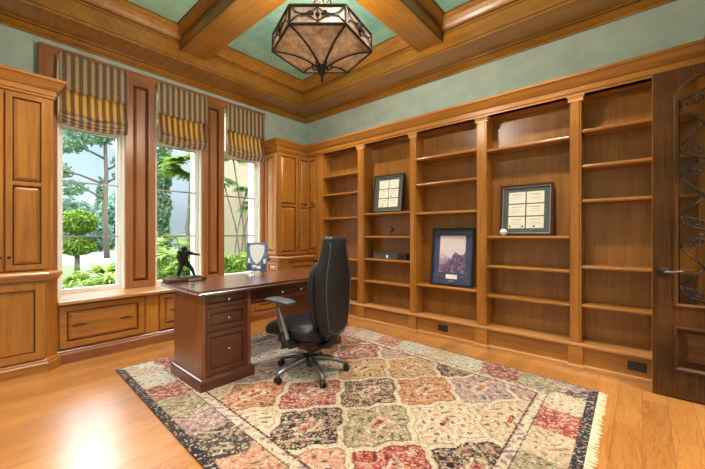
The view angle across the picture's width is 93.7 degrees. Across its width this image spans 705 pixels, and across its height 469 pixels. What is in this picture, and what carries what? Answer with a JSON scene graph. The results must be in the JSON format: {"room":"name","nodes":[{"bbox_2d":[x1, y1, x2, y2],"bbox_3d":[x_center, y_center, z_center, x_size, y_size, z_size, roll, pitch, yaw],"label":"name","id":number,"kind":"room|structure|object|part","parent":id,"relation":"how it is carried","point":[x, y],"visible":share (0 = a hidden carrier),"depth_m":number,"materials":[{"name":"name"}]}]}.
{"room":"home office","nodes":[
{"label":"home office","id":0,"kind":"room"},
{"bbox_2d":[0,24,305,259],"bbox_3d":[-2.704,-0.560,3.895,0.300,3.720,5.700,0,0,41],"label":"wall","id":1,"kind":"structure","parent":0,"point":[18,49],"depth_m":3.42,"materials":[{"name":"green paint"}]},
{"bbox_2d":[57,96,124,294],"bbox_3d":[-2.905,-0.577,3.653,0.315,2.434,0.588,0,0,41],"label":"window","id":2,"kind":"structure","parent":1,"relation":"in","point":[120,139],"depth_m":3.69,"materials":[{"name":"white paint"}]},
{"bbox_2d":[57,51,127,134],"bbox_3d":[-2.744,-1.465,3.515,0.066,0.740,0.612,0,0,40],"label":"blind","id":3,"kind":"object","parent":2,"relation":"attached to","point":[94,98],"visible":0.99,"depth_m":3.49,"materials":[{"name":"fabric"}]},
{"bbox_2d":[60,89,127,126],"bbox_3d":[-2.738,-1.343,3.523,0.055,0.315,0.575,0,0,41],"label":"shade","id":4,"kind":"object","parent":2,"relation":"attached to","point":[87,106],"depth_m":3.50,"materials":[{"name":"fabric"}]},
{"bbox_2d":[125,78,154,288],"bbox_3d":[-2.488,-0.592,3.876,0.050,2.410,0.305,0,0,41],"label":"trim","id":5,"kind":"structure","parent":1,"relation":"attached to","point":[140,139],"depth_m":3.85,"materials":[{"name":"red wood"}]},
{"bbox_2d":[38,41,265,271],"bbox_3d":[-2.213,-0.623,4.177,0.068,2.495,2.560,0,0,41],"label":"trim","id":6,"kind":"structure","parent":1,"relation":"attached to","point":[47,53],"depth_m":3.30,"materials":[{"name":"red wood"}]},
{"bbox_2d":[155,87,201,284],"bbox_3d":[-2.326,-0.577,4.315,0.315,2.434,0.578,0,0,41],"label":"window","id":7,"kind":"structure","parent":1,"relation":"in","point":[196,155],"depth_m":4.44,"materials":[{"name":"white paint"}]},
{"bbox_2d":[157,82,206,150],"bbox_3d":[-2.152,-1.465,4.190,0.066,0.740,0.620,0,0,40],"label":"blind","id":8,"kind":"object","parent":7,"relation":"attached to","point":[182,114],"visible":1,"depth_m":4.17,"materials":[{"name":"fabric"}]},
{"bbox_2d":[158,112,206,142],"bbox_3d":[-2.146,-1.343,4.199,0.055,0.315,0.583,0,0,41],"label":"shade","id":9,"kind":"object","parent":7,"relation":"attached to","point":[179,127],"depth_m":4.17,"materials":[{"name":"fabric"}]},
{"bbox_2d":[202,102,223,276],"bbox_3d":[-1.913,-0.592,4.532,0.050,2.410,0.300,0,0,41],"label":"trim","id":10,"kind":"structure","parent":1,"relation":"attached to","point":[213,157],"depth_m":4.52,"materials":[{"name":"red wood"}]},
{"bbox_2d":[224,108,259,275],"bbox_3d":[-1.743,-0.577,4.981,0.315,2.434,0.608,0,0,41],"label":"window","id":11,"kind":"structure","parent":1,"relation":"in","point":[253,198],"depth_m":5.12,"materials":[{"name":"white paint"}]},
{"bbox_2d":[226,104,264,161],"bbox_3d":[-1.568,-1.465,4.858,0.066,0.740,0.626,0,0,40],"label":"blind","id":12,"kind":"object","parent":11,"relation":"attached to","point":[245,130],"visible":1,"depth_m":4.83,"materials":[{"name":"fabric"}]},
{"bbox_2d":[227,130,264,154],"bbox_3d":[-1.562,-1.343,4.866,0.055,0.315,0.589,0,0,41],"label":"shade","id":13,"kind":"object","parent":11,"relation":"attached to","point":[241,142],"depth_m":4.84,"materials":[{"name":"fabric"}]},
{"bbox_2d":[127,0,469,79],"bbox_3d":[-0.117,-2.410,1.498,7.350,0.100,5.900,0,0,41],"label":"ceiling","id":14,"kind":"structure","parent":0,"point":[256,42],"depth_m":3.71,"materials":[{"name":"teal paint"}]},
{"bbox_2d":[177,0,286,60],"bbox_3d":[-0.383,-2.245,2.621,4.010,0.230,0.460,0,0,41],"label":"ceiling beam","id":15,"kind":"structure","parent":14,"relation":"attached to","point":[238,16],"depth_m":3.40,"materials":[{"name":"brown wood"}]},
{"bbox_2d":[271,0,372,82],"bbox_3d":[-0.229,-1.631,2.486,0.724,0.991,0.750,0,0,41],"label":"pendant lantern","id":16,"kind":"object","parent":14,"relation":"hanging from","point":[322,38],"visible":1,"depth_m":2.33,"materials":[{"name":"beige glass"}]},
{"bbox_3d":[-0.380,-1.314,2.573,0.309,0.129,0.379,0,0,30],"label":"mica panel","id":17,"kind":"part","parent":16,"relation":"part of","materials":[{"name":"beige glass"}]},
{"bbox_3d":[-0.380,-1.314,2.399,0.309,0.129,0.379,0,0,-30],"label":"mica panel","id":18,"kind":"part","parent":16,"relation":"part of","materials":[{"name":"beige glass"}]},
{"bbox_3d":[-0.229,-1.314,2.312,0.379,0.129,0.309,0,0,0],"label":"mica panel","id":19,"kind":"part","parent":16,"relation":"part of","materials":[{"name":"beige glass"}]},
{"bbox_3d":[-0.229,-1.314,2.660,0.379,0.129,0.309,0,0,0],"label":"mica panel","id":20,"kind":"part","parent":16,"relation":"part of","materials":[{"name":"beige glass"}]},
{"bbox_3d":[-0.078,-1.314,2.399,0.309,0.129,0.379,0,0,30],"label":"mica panel","id":21,"kind":"part","parent":16,"relation":"part of","materials":[{"name":"beige glass"}]},
{"bbox_3d":[-0.078,-1.314,2.573,0.309,0.129,0.379,0,0,-30],"label":"mica panel","id":22,"kind":"part","parent":16,"relation":"part of","materials":[{"name":"beige glass"}]},
{"bbox_2d":[355,0,444,51],"bbox_3d":[-0.800,-2.243,1.834,0.460,0.235,5.105,0,0,41],"label":"ceiling beam","id":23,"kind":"structure","parent":14,"relation":"attached to","point":[396,15],"depth_m":3.34,"materials":[{"name":"brown wood"}]},
{"bbox_2d":[0,317,704,468],"bbox_3d":[-0.117,1.250,1.498,7.350,0.100,5.900,0,0,41],"label":"floor","id":24,"kind":"structure","parent":0,"point":[83,414],"depth_m":2.14,"materials":[{"name":"brown wood"}]},
{"bbox_2d":[0,64,66,382],"bbox_3d":[-2.994,-0.110,2.908,0.556,2.620,0.692,0,0,41],"label":"tall cabinet","id":25,"kind":"object","parent":24,"relation":"on","point":[28,279],"visible":1,"depth_m":2.87,"materials":[{"name":"brown wood"}]},
{"bbox_3d":[-3.053,-0.460,2.706,0.022,1.540,0.266,0,0,41],"label":"door","id":26,"kind":"part","parent":25,"relation":"part of","materials":[{"name":"brown wood"}]},
{"bbox_3d":[-2.860,0.745,2.698,0.022,0.660,0.512,0,0,41],"label":"door","id":27,"kind":"part","parent":25,"relation":"part of","materials":[{"name":"brown wood"}]},
{"bbox_3d":[-2.869,-0.460,2.915,0.022,1.540,0.266,0,0,41],"label":"door","id":28,"kind":"part","parent":25,"relation":"part of","materials":[{"name":"brown wood"}]},
{"bbox_3d":[-3.035,-1.333,2.944,0.435,0.175,0.692,0,0,41],"label":"crown","id":29,"kind":"part","parent":25,"relation":"part of","materials":[{"name":"brown wood"}]},
{"bbox_2d":[57,284,276,364],"bbox_3d":[-2.086,0.907,4.104,0.575,0.585,2.433,0,0,41],"label":"window seat","id":30,"kind":"object","parent":24,"relation":"on","point":[90,324],"visible":0.49,"depth_m":3.38,"materials":[{"name":"brown wood"}]},
{"bbox_3d":[-2.471,0.860,3.301,0.024,0.390,0.688,0,0,41],"label":"drawer","id":31,"kind":"part","parent":30,"relation":"part of","materials":[{"name":"brown wood"}]},
{"bbox_3d":[-2.042,0.860,3.791,0.024,0.390,0.305,0,0,41],"label":"drawer","id":32,"kind":"part","parent":30,"relation":"part of","materials":[{"name":"brown wood"}]},
{"bbox_3d":[-1.243,0.860,4.703,0.024,0.390,0.320,0,0,41],"label":"drawer","id":33,"kind":"part","parent":30,"relation":"part of","materials":[{"name":"brown wood"}]},
{"bbox_2d":[261,137,316,306],"bbox_3d":[-0.926,-0.110,5.269,0.556,2.620,0.949,0,0,41],"label":"tall cabinet","id":34,"kind":"object","parent":24,"relation":"on","point":[285,160],"visible":0.62,"depth_m":5.04,"materials":[{"name":"brown wood"}]},
{"bbox_3d":[-1.246,-0.460,5.021,0.280,1.520,0.016,0,0,41],"label":"panel","id":35,"kind":"part","parent":34,"relation":"part of","materials":[{"name":"brown wood"}]},
{"bbox_3d":[-1.204,0.500,4.986,0.260,0.160,0.014,0,0,41],"label":"panel","id":36,"kind":"part","parent":34,"relation":"part of","materials":[{"name":"brown wood"}]},
{"bbox_3d":[-1.076,-1.333,5.181,0.435,0.175,0.620,0,0,41],"label":"crown","id":37,"kind":"part","parent":34,"relation":"part of","materials":[{"name":"brown wood"}]},
{"bbox_3d":[-0.982,-0.460,5.070,0.022,1.540,0.366,0,0,41],"label":"door","id":38,"kind":"part","parent":34,"relation":"part of","materials":[{"name":"brown wood"}]},
{"bbox_3d":[-0.694,0.745,5.172,0.022,0.660,0.749,0,0,41],"label":"door","id":39,"kind":"part","parent":34,"relation":"part of","materials":[{"name":"brown wood"}]},
{"bbox_3d":[-0.733,-0.460,5.355,0.022,1.540,0.366,0,0,41],"label":"door","id":40,"kind":"part","parent":34,"relation":"part of","materials":[{"name":"brown wood"}]},
{"bbox_2d":[116,324,607,468],"bbox_3d":[-0.039,1.194,2.694,3.440,0.012,2.547,0,0,41],"label":"area rug","id":41,"kind":"object","parent":24,"relation":"on","point":[400,403],"visible":0.77,"depth_m":2.21,"materials":[{"name":"multicoloured fabric"}]},
{"bbox_2d":[160,268,340,393],"bbox_3d":[-0.870,0.806,3.323,0.787,0.764,1.689,0,0,41],"label":"desk","id":42,"kind":"object","parent":41,"relation":"on","point":[212,315],"visible":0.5,"depth_m":2.71,"materials":[{"name":"brown wood"}]},
{"bbox_2d":[162,246,205,283],"bbox_3d":[-1.527,0.264,3.014,0.152,0.320,0.330,0,0,41],"label":"statuette","id":43,"kind":"object","parent":42,"relation":"on","point":[182,256],"visible":1,"depth_m":2.97,"materials":[{"name":"black metal"}]},
{"bbox_3d":[-1.007,0.925,2.659,0.018,0.326,0.349,0,0,41],"label":"drawer","id":44,"kind":"part","parent":42,"relation":"part of","materials":[{"name":"brown wood"}]},
{"bbox_3d":[-1.007,0.663,2.659,0.018,0.170,0.349,0,0,41],"label":"drawer","id":45,"kind":"part","parent":42,"relation":"part of","materials":[{"name":"brown wood"}]},
{"bbox_3d":[-1.007,0.515,2.659,0.018,0.100,0.349,0,0,41],"label":"drawer","id":46,"kind":"part","parent":42,"relation":"part of","materials":[{"name":"brown wood"}]},
{"bbox_2d":[246,243,267,273],"bbox_3d":[-1.025,0.254,3.556,0.224,0.332,0.116,0,0,0],"label":"plaque","id":47,"kind":"object","parent":42,"relation":"on","point":[257,253],"visible":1,"depth_m":3.54,"materials":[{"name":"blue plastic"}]},
{"bbox_3d":[-0.638,0.529,3.080,0.018,0.118,0.665,0,0,41],"label":"drawer","id":48,"kind":"part","parent":42,"relation":"part of","materials":[{"name":"brown wood"}]},
{"bbox_2d":[264,236,350,387],"bbox_3d":[-0.361,0.600,2.840,0.699,1.173,0.723,0,0,41],"label":"office chair","id":49,"kind":"object","parent":41,"relation":"on","point":[329,280],"visible":1,"depth_m":2.60,"materials":[{"name":"black leather"}]},
{"bbox_3d":[-0.561,0.706,2.629,0.159,0.268,0.030,0,0,41],"label":"arm post","id":50,"kind":"part","parent":49,"relation":"part of","materials":[{"name":"metal"}]},
{"bbox_3d":[-0.474,0.847,2.620,0.176,0.108,0.073,0,0,-21],"label":"armrest","id":51,"kind":"part","parent":49,"relation":"part of","materials":[{"name":"black plastic"}]},
{"bbox_3d":[-0.485,1.078,2.732,0.331,0.108,0.060,0,0,-44],"label":"leg","id":52,"kind":"part","parent":49,"relation":"part of","materials":[{"name":"grey metal"}]},
{"bbox_3d":[-0.511,1.078,2.924,0.331,0.108,0.060,0,0,28],"label":"leg","id":53,"kind":"part","parent":49,"relation":"part of","materials":[{"name":"grey metal"}]},
{"bbox_3d":[-0.400,0.795,2.875,0.560,0.181,0.524,0,0,41],"label":"seat","id":54,"kind":"part","parent":49,"relation":"part of","materials":[{"name":"black leather"}]},
{"bbox_3d":[-0.295,1.078,2.698,0.060,0.108,0.331,0,0,-26],"label":"leg","id":55,"kind":"part","parent":49,"relation":"part of","materials":[{"name":"grey metal"}]},
{"bbox_3d":[-0.203,1.078,2.868,0.331,0.108,0.060,0,0,-8],"label":"leg","id":56,"kind":"part","parent":49,"relation":"part of","materials":[{"name":"grey metal"}]},
{"bbox_3d":[-0.163,0.414,2.663,0.157,0.802,0.374,0,0,41],"label":"backrest","id":57,"kind":"part","parent":49,"relation":"part of","materials":[{"name":"black leather"}]},
{"bbox_2d":[306,39,704,384],"bbox_3d":[1.020,-0.110,3.935,4.532,2.620,0.335,0,0,41],"label":"bookcase","id":58,"kind":"object","parent":24,"relation":"on","point":[578,297],"visible":0.88,"depth_m":3.32,"materials":[{"name":"brown wood"}]},
{"bbox_3d":[-0.643,-0.470,5.274,0.215,1.500,0.020,0,0,41],"label":"narrow door","id":59,"kind":"part","parent":58,"relation":"part of","materials":[{"name":"brown wood"}]},
{"bbox_3d":[-0.626,-0.459,5.305,0.239,1.571,0.042,0,0,41],"label":"filler panel","id":60,"kind":"part","parent":58,"relation":"part of","materials":[{"name":"brown wood"}]},
{"bbox_3d":[-0.130,-0.241,4.962,0.707,0.029,0.192,0,0,41],"label":"shelf","id":61,"kind":"part","parent":58,"relation":"part of","materials":[{"name":"brown wood"}]},
{"bbox_3d":[-0.130,-0.601,4.962,0.707,0.029,0.192,0,0,41],"label":"shelf","id":62,"kind":"part","parent":58,"relation":"part of","materials":[{"name":"brown wood"}]},
{"bbox_3d":[-0.130,-0.880,4.962,0.707,0.029,0.192,0,0,41],"label":"shelf","id":63,"kind":"part","parent":58,"relation":"part of","materials":[{"name":"brown wood"}]},
{"bbox_3d":[0.499,0.645,4.412,0.733,0.029,0.192,0,0,41],"label":"shelf","id":64,"kind":"part","parent":58,"relation":"part of","materials":[{"name":"brown wood"}]},
{"bbox_3d":[0.499,0.343,4.412,0.733,0.029,0.192,0,0,41],"label":"shelf","id":65,"kind":"part","parent":58,"relation":"part of","materials":[{"name":"brown wood"}]},
{"bbox_3d":[0.499,0.035,4.412,0.733,0.029,0.192,0,0,41],"label":"shelf","id":66,"kind":"part","parent":58,"relation":"part of","materials":[{"name":"brown wood"}]},
{"bbox_3d":[0.499,-0.278,4.412,0.733,0.029,0.192,0,0,41],"label":"shelf","id":67,"kind":"part","parent":58,"relation":"part of","materials":[{"name":"brown wood"}]},
{"bbox_2d":[372,173,404,212],"bbox_3d":[0.483,-0.553,4.456,0.460,0.519,0.090,0,0,38],"label":"frame","id":68,"kind":"object","parent":58,"relation":"on","point":[388,189],"visible":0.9,"depth_m":4.45,"materials":[{"name":"black plastic"}]},
{"bbox_2d":[373,252,409,259],"bbox_3d":[0.519,0.287,4.386,0.528,0.082,0.122,0,0,41],"label":"storage box","id":69,"kind":"object","parent":58,"relation":"on","point":[376,255],"visible":0.94,"depth_m":4.32,"materials":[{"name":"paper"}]},
{"bbox_3d":[0.467,0.252,4.432,0.390,0.012,0.121,0,0,41],"label":"lid","id":70,"kind":"part","parent":69,"relation":"part of","materials":[{"name":"black"}]},
{"bbox_2d":[438,324,447,331],"bbox_3d":[1.039,1.078,3.810,0.120,0.072,0.012,0,0,41],"label":"wall outlet","id":71,"kind":"object","parent":58,"relation":"attached to","point":[444,328],"visible":1,"depth_m":3.81,"materials":[{"name":"black plastic"}]},
{"bbox_3d":[1.119,0.613,3.869,0.742,0.029,0.192,0,0,41],"label":"shelf","id":72,"kind":"part","parent":58,"relation":"part of","materials":[{"name":"brown wood"}]},
{"bbox_3d":[1.119,-0.253,3.869,0.742,0.029,0.192,0,0,41],"label":"shelf","id":73,"kind":"part","parent":58,"relation":"part of","materials":[{"name":"brown wood"}]},
{"bbox_3d":[1.119,-0.602,3.869,0.742,0.029,0.192,0,0,41],"label":"shelf","id":74,"kind":"part","parent":58,"relation":"part of","materials":[{"name":"brown wood"}]},
{"bbox_3d":[1.119,-0.912,3.869,0.742,0.029,0.192,0,0,41],"label":"shelf","id":75,"kind":"part","parent":58,"relation":"part of","materials":[{"name":"brown wood"}]},
{"bbox_2d":[430,228,475,287],"bbox_3d":[1.159,0.260,3.852,0.510,0.673,0.108,0,0,40],"label":"framed print","id":76,"kind":"object","parent":58,"relation":"on","point":[453,249],"visible":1,"depth_m":3.84,"materials":[{"name":"black plastic"}]},
{"bbox_3d":[1.144,0.489,3.831,0.135,0.050,0.007,0,0,40],"label":"caption plate","id":77,"kind":"part","parent":76,"relation":"part of","materials":[{"name":"paper"}]},
{"bbox_3d":[1.053,-1.323,3.923,4.416,0.155,0.200,0,0,41],"label":"rail","id":78,"kind":"part","parent":58,"relation":"part of","materials":[{"name":"brown wood"}]},
{"bbox_3d":[1.014,1.177,3.816,4.300,0.045,0.042,0,0,41],"label":"toe moulding","id":79,"kind":"part","parent":58,"relation":"part of","materials":[{"name":"brown wood"}]},
{"bbox_3d":[1.030,1.097,3.840,4.341,0.205,0.024,0,0,41],"label":"panel","id":80,"kind":"part","parent":58,"relation":"part of","materials":[{"name":"brown wood"}]},
{"bbox_2d":[499,229,506,235],"bbox_3d":[1.557,-0.023,3.411,0.072,0.070,0.072,0,0,41],"label":"baseball","id":81,"kind":"object","parent":58,"relation":"on","point":[503,232],"visible":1,"depth_m":3.39,"materials":[{"name":"leather"}]},
{"bbox_3d":[1.010,-1.333,3.943,4.506,0.175,0.335,0,0,41],"label":"crown","id":82,"kind":"part","parent":58,"relation":"part of","materials":[{"name":"brown wood"}]},
{"bbox_2d":[499,182,553,235],"bbox_3d":[1.748,-0.249,3.337,0.485,0.524,0.090,0,0,40],"label":"frame","id":83,"kind":"object","parent":58,"relation":"on","point":[525,209],"visible":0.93,"depth_m":3.33,"materials":[{"name":"black plastic"}]},
{"bbox_3d":[1.755,0.644,3.312,0.739,0.029,0.192,0,0,41],"label":"shelf","id":84,"kind":"part","parent":58,"relation":"part of","materials":[{"name":"brown wood"}]},
{"bbox_3d":[1.755,0.338,3.312,0.739,0.029,0.192,0,0,41],"label":"shelf","id":85,"kind":"part","parent":58,"relation":"part of","materials":[{"name":"brown wood"}]},
{"bbox_3d":[1.755,0.029,3.312,0.739,0.029,0.192,0,0,41],"label":"shelf","id":86,"kind":"part","parent":58,"relation":"part of","materials":[{"name":"brown wood"}]},
{"bbox_3d":[1.755,-0.881,3.312,0.739,0.029,0.192,0,0,41],"label":"shelf","id":87,"kind":"part","parent":58,"relation":"part of","materials":[{"name":"brown wood"}]},
{"bbox_3d":[2.370,0.634,2.773,0.721,0.029,0.192,0,0,41],"label":"shelf","id":88,"kind":"part","parent":58,"relation":"part of","materials":[{"name":"brown wood"}]},
{"bbox_2d":[627,360,646,372],"bbox_3d":[2.316,1.076,2.692,0.120,0.072,0.012,0,0,41],"label":"wall outlet","id":89,"kind":"object","parent":58,"relation":"attached to","point":[631,365],"visible":1,"depth_m":2.69,"materials":[{"name":"black plastic"}]},
{"bbox_3d":[2.370,0.290,2.773,0.721,0.029,0.192,0,0,41],"label":"shelf","id":90,"kind":"part","parent":58,"relation":"part of","materials":[{"name":"brown wood"}]},
{"bbox_3d":[2.370,-0.296,2.773,0.721,0.029,0.192,0,0,41],"label":"shelf","id":91,"kind":"part","parent":58,"relation":"part of","materials":[{"name":"brown wood"}]},
{"bbox_3d":[2.370,-0.603,2.773,0.721,0.029,0.192,0,0,41],"label":"shelf","id":92,"kind":"part","parent":58,"relation":"part of","materials":[{"name":"brown wood"}]},
{"bbox_3d":[2.370,-0.917,2.773,0.721,0.029,0.192,0,0,41],"label":"shelf","id":93,"kind":"part","parent":58,"relation":"part of","materials":[{"name":"brown wood"}]},
{"bbox_2d":[306,0,704,144],"bbox_3d":[1.132,-0.560,4.216,5.650,3.720,0.165,0,0,41],"label":"wall","id":94,"kind":"structure","parent":0,"point":[679,22],"depth_m":3.40,"materials":[{"name":"green paint"}]},
{"bbox_2d":[180,0,442,48],"bbox_3d":[-0.598,-2.214,1.817,3.720,0.132,4.298,0,0,5],"label":"trim","id":95,"kind":"structure","parent":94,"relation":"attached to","point":[217,0],"depth_m":3.40,"materials":[{"name":"brown wood"}]},
{"bbox_2d":[0,0,676,123],"bbox_3d":[-0.813,-2.150,2.131,4.870,0.420,5.535,0,0,41],"label":"trim","id":96,"kind":"structure","parent":94,"relation":"attached to","point":[569,12],"depth_m":3.62,"materials":[{"name":"brown wood"}]},
{"bbox_3d":[1.200,-0.610,0.368,0.480,3.620,5.535,0,0,41],"label":"wall","id":97,"kind":"structure","parent":0,"visible":0},
{"bbox_2d":[652,62,704,403],"bbox_3d":[2.470,-0.009,2.311,0.557,2.398,0.102,0,0,41],"label":"door","id":98,"kind":"structure","parent":97,"relation":"in","point":[678,329],"depth_m":2.43,"materials":[{"name":"brown wood"}]},
{"bbox_3d":[2.292,0.275,2.439,0.066,0.066,0.053,0,0,41],"label":"handle","id":99,"kind":"part","parent":98,"relation":"part of","materials":[{"name":"black metal"}]},
{"bbox_3d":[2.319,0.272,2.390,0.107,0.025,0.021,0,0,41],"label":"lever","id":100,"kind":"part","parent":98,"relation":"part of","materials":[{"name":"grey metal"}]},
{"bbox_3d":[2.483,0.830,2.324,0.331,0.330,0.043,0,0,41],"label":"panel moulding","id":101,"kind":"part","parent":98,"relation":"part of","materials":[{"name":"brown wood"}]},
{"bbox_3d":[2.483,-0.310,2.324,0.331,1.680,0.043,0,0,41],"label":"glass moulding","id":102,"kind":"part","parent":98,"relation":"part of","materials":[{"name":"brown wood"}]},
{"bbox_3d":[2.490,0.830,2.331,0.331,0.330,0.026,0,0,41],"label":"panel","id":103,"kind":"part","parent":98,"relation":"part of","materials":[{"name":"brown wood"}]},
{"label":"outside","id":104,"kind":"structure","parent":0,"visible":0},
{"bbox_2d":[63,251,115,276],"bbox_3d":[-14.031,1.310,18.209,4.107,0.020,22.540,0,0,-40],"label":"driveway","id":105,"kind":"structure","parent":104,"point":[97,257],"depth_m":17.19,"materials":[{"name":"white concrete"}]},
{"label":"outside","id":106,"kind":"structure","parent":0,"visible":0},
{"bbox_2d":[63,246,115,275],"bbox_3d":[-19.423,1.470,26.971,55.240,0.300,75.000,0,0,41],"label":"ground","id":107,"kind":"structure","parent":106,"point":[67,270],"depth_m":12.47,"materials":[{"name":"green plant"}]},
{"bbox_2d":[63,200,74,238],"bbox_3d":[-20.440,-0.896,22.259,2.876,4.553,2.898,0,0,-3],"label":"tree","id":108,"kind":"object","parent":107,"relation":"on","point":[65,207],"visible":0.04,"depth_m":22.50,"materials":[{"name":"green plant"}]},
{"bbox_2d":[63,195,83,209],"bbox_3d":[-23.186,-0.888,26.607,3.085,4.777,3.239,0,0,-6],"label":"tree","id":109,"kind":"object","parent":107,"relation":"on","point":[74,205],"visible":0.04,"depth_m":26.59,"materials":[{"name":"green plant"}]},
{"bbox_2d":[63,283,88,288],"bbox_3d":[-4.047,1.031,4.547,1.325,0.719,0.961,0,0,41],"label":"plant","id":110,"kind":"object","parent":107,"relation":"on","point":[67,286],"visible":0.04,"depth_m":4.53,"materials":[{"name":"green plant"}]},
{"bbox_2d":[63,209,98,273],"bbox_3d":[-6.223,0.368,7.468,0.821,1.907,0.817,0,0,-21],"label":"topiary tree","id":111,"kind":"object","parent":107,"relation":"on","point":[78,222],"visible":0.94,"depth_m":7.32,"materials":[{"name":"green plant"}]},
{"bbox_2d":[63,268,99,287],"bbox_3d":[-4.710,1.001,5.576,1.307,0.817,1.224,0,0,41],"label":"plant","id":112,"kind":"object","parent":107,"relation":"on","point":[80,277],"visible":0.19,"depth_m":5.43,"materials":[{"name":"green plant"}]},
{"bbox_2d":[74,200,95,214],"bbox_3d":[-27.769,-1.087,33.658,3.607,4.994,3.532,0,0,-5],"label":"tree","id":113,"kind":"object","parent":107,"relation":"on","point":[84,205],"visible":0.04,"depth_m":33.57,"materials":[{"name":"green plant"}]},
{"bbox_2d":[63,129,115,257],"bbox_3d":[-13.783,-4.010,17.405,2.871,10.671,5.494,0,0,41],"label":"tree","id":114,"kind":"object","parent":107,"relation":"on","point":[79,145],"visible":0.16,"depth_m":17.46,"materials":[{"name":"green plant"}]},
{"bbox_2d":[64,261,115,281],"bbox_3d":[-4.451,0.918,6.061,1.023,0.936,1.308,0,0,-3],"label":"plant","id":115,"kind":"object","parent":107,"relation":"on","point":[111,267],"visible":0.16,"depth_m":5.78,"materials":[{"name":"green plant"}]},
{"bbox_2d":[71,271,115,285],"bbox_3d":[-3.705,0.962,5.049,1.294,0.868,1.026,0,0,41],"label":"plant","id":116,"kind":"object","parent":107,"relation":"on","point":[109,278],"visible":0.11,"depth_m":4.99,"materials":[{"name":"green plant"}]},
{"bbox_2d":[82,281,107,286],"bbox_3d":[-3.730,1.034,4.912,1.121,0.730,1.178,0,0,-30],"label":"plant","id":117,"kind":"object","parent":107,"relation":"on","point":[95,282],"visible":0.02,"depth_m":4.72,"materials":[{"name":"green plant"}]},
{"bbox_2d":[80,213,115,250],"bbox_3d":[-19.517,-0.106,24.744,2.559,3.088,2.522,0,0,-6],"label":"tree","id":118,"kind":"object","parent":107,"relation":"on","point":[98,231],"visible":0.27,"depth_m":24.54,"materials":[{"name":"green plant"}]},
{"bbox_2d":[93,175,103,211],"bbox_3d":[-30.851,-2.997,40.605,3.145,8.635,2.929,0,0,41],"label":"tree","id":119,"kind":"object","parent":107,"relation":"on","point":[99,189],"visible":0.15,"depth_m":40.29,"materials":[{"name":"green plant"}]},
{"bbox_2d":[95,195,115,248],"bbox_3d":[-21.748,-1.058,29.864,2.895,4.976,3.134,0,0,41],"label":"tree","id":120,"kind":"object","parent":107,"relation":"on","point":[111,206],"visible":0.22,"depth_m":29.29,"materials":[{"name":"green plant"}]},
{"bbox_2d":[108,190,115,215],"bbox_3d":[-26.979,-2.209,38.918,3.740,7.117,3.656,0,0,-9],"label":"tree","id":121,"kind":"object","parent":107,"relation":"on","point":[114,196],"visible":0.04,"depth_m":38.01,"materials":[{"name":"green plant"}]},
{"bbox_2d":[156,99,173,267],"bbox_3d":[-4.947,-1.059,8.476,0.721,4.757,0.765,0,0,-14],"label":"tree","id":122,"kind":"object","parent":107,"relation":"on","point":[164,204],"visible":0.4,"depth_m":8.34,"materials":[{"name":"green plant"}]},
{"bbox_2d":[157,237,188,279],"bbox_3d":[-3.602,0.715,6.330,1.066,1.364,1.398,0,0,41],"label":"fan palm","id":123,"kind":"object","parent":107,"relation":"on","point":[171,255],"visible":0.12,"depth_m":6.37,"materials":[{"name":"green plant"}]},
{"bbox_2d":[156,98,190,256],"bbox_3d":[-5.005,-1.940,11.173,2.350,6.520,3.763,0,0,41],"label":"house","id":124,"kind":"structure","parent":107,"relation":"on","point":[178,216],"depth_m":9.50,"materials":[{"name":"paint"}]},
{"bbox_2d":[157,153,190,256],"bbox_3d":[-3.939,-0.273,8.112,1.586,3.199,1.599,0,0,41],"label":"palm tree","id":125,"kind":"object","parent":107,"relation":"on","point":[175,169],"visible":0.49,"depth_m":7.99,"materials":[{"name":"green plant"}]},
{"bbox_2d":[157,247,190,279],"bbox_3d":[-2.984,0.801,5.711,1.224,1.164,1.241,0,0,41],"label":"fan palm","id":126,"kind":"object","parent":107,"relation":"on","point":[167,271],"visible":0.26,"depth_m":5.55,"materials":[{"name":"green plant"}]},
{"bbox_2d":[165,233,190,258],"bbox_3d":[-3.255,0.681,6.830,1.268,1.426,1.092,0,0,1],"label":"fan palm","id":127,"kind":"object","parent":107,"relation":"on","point":[177,238],"visible":0.07,"depth_m":6.71,"materials":[{"name":"green plant"}]},
{"bbox_2d":[224,117,247,256],"bbox_3d":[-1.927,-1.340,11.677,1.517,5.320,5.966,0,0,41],"label":"house","id":128,"kind":"structure","parent":107,"relation":"on","point":[241,170],"depth_m":9.47,"materials":[{"name":"paint"}]},
{"bbox_2d":[224,159,247,256],"bbox_3d":[-2.715,-0.283,7.850,0.986,3.212,1.466,0,0,41],"label":"palm","id":129,"kind":"object","parent":107,"relation":"on","point":[229,181],"visible":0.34,"depth_m":7.79,"materials":[{"name":"green plant"}]},
{"bbox_2d":[224,253,247,273],"bbox_3d":[-2.243,0.876,6.394,1.176,1.035,1.097,0,0,-13],"label":"shrub","id":130,"kind":"object","parent":107,"relation":"on","point":[230,263],"visible":0.23,"depth_m":6.17,"materials":[{"name":"green plant"}]},
{"bbox_2d":[230,251,246,272],"bbox_3d":[-2.345,0.820,7.260,1.266,1.114,1.141,0,0,-36],"label":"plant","id":131,"kind":"object","parent":107,"relation":"on","point":[244,253],"visible":0.04,"depth_m":7.13,"materials":[{"name":"green plant"}]}
]}

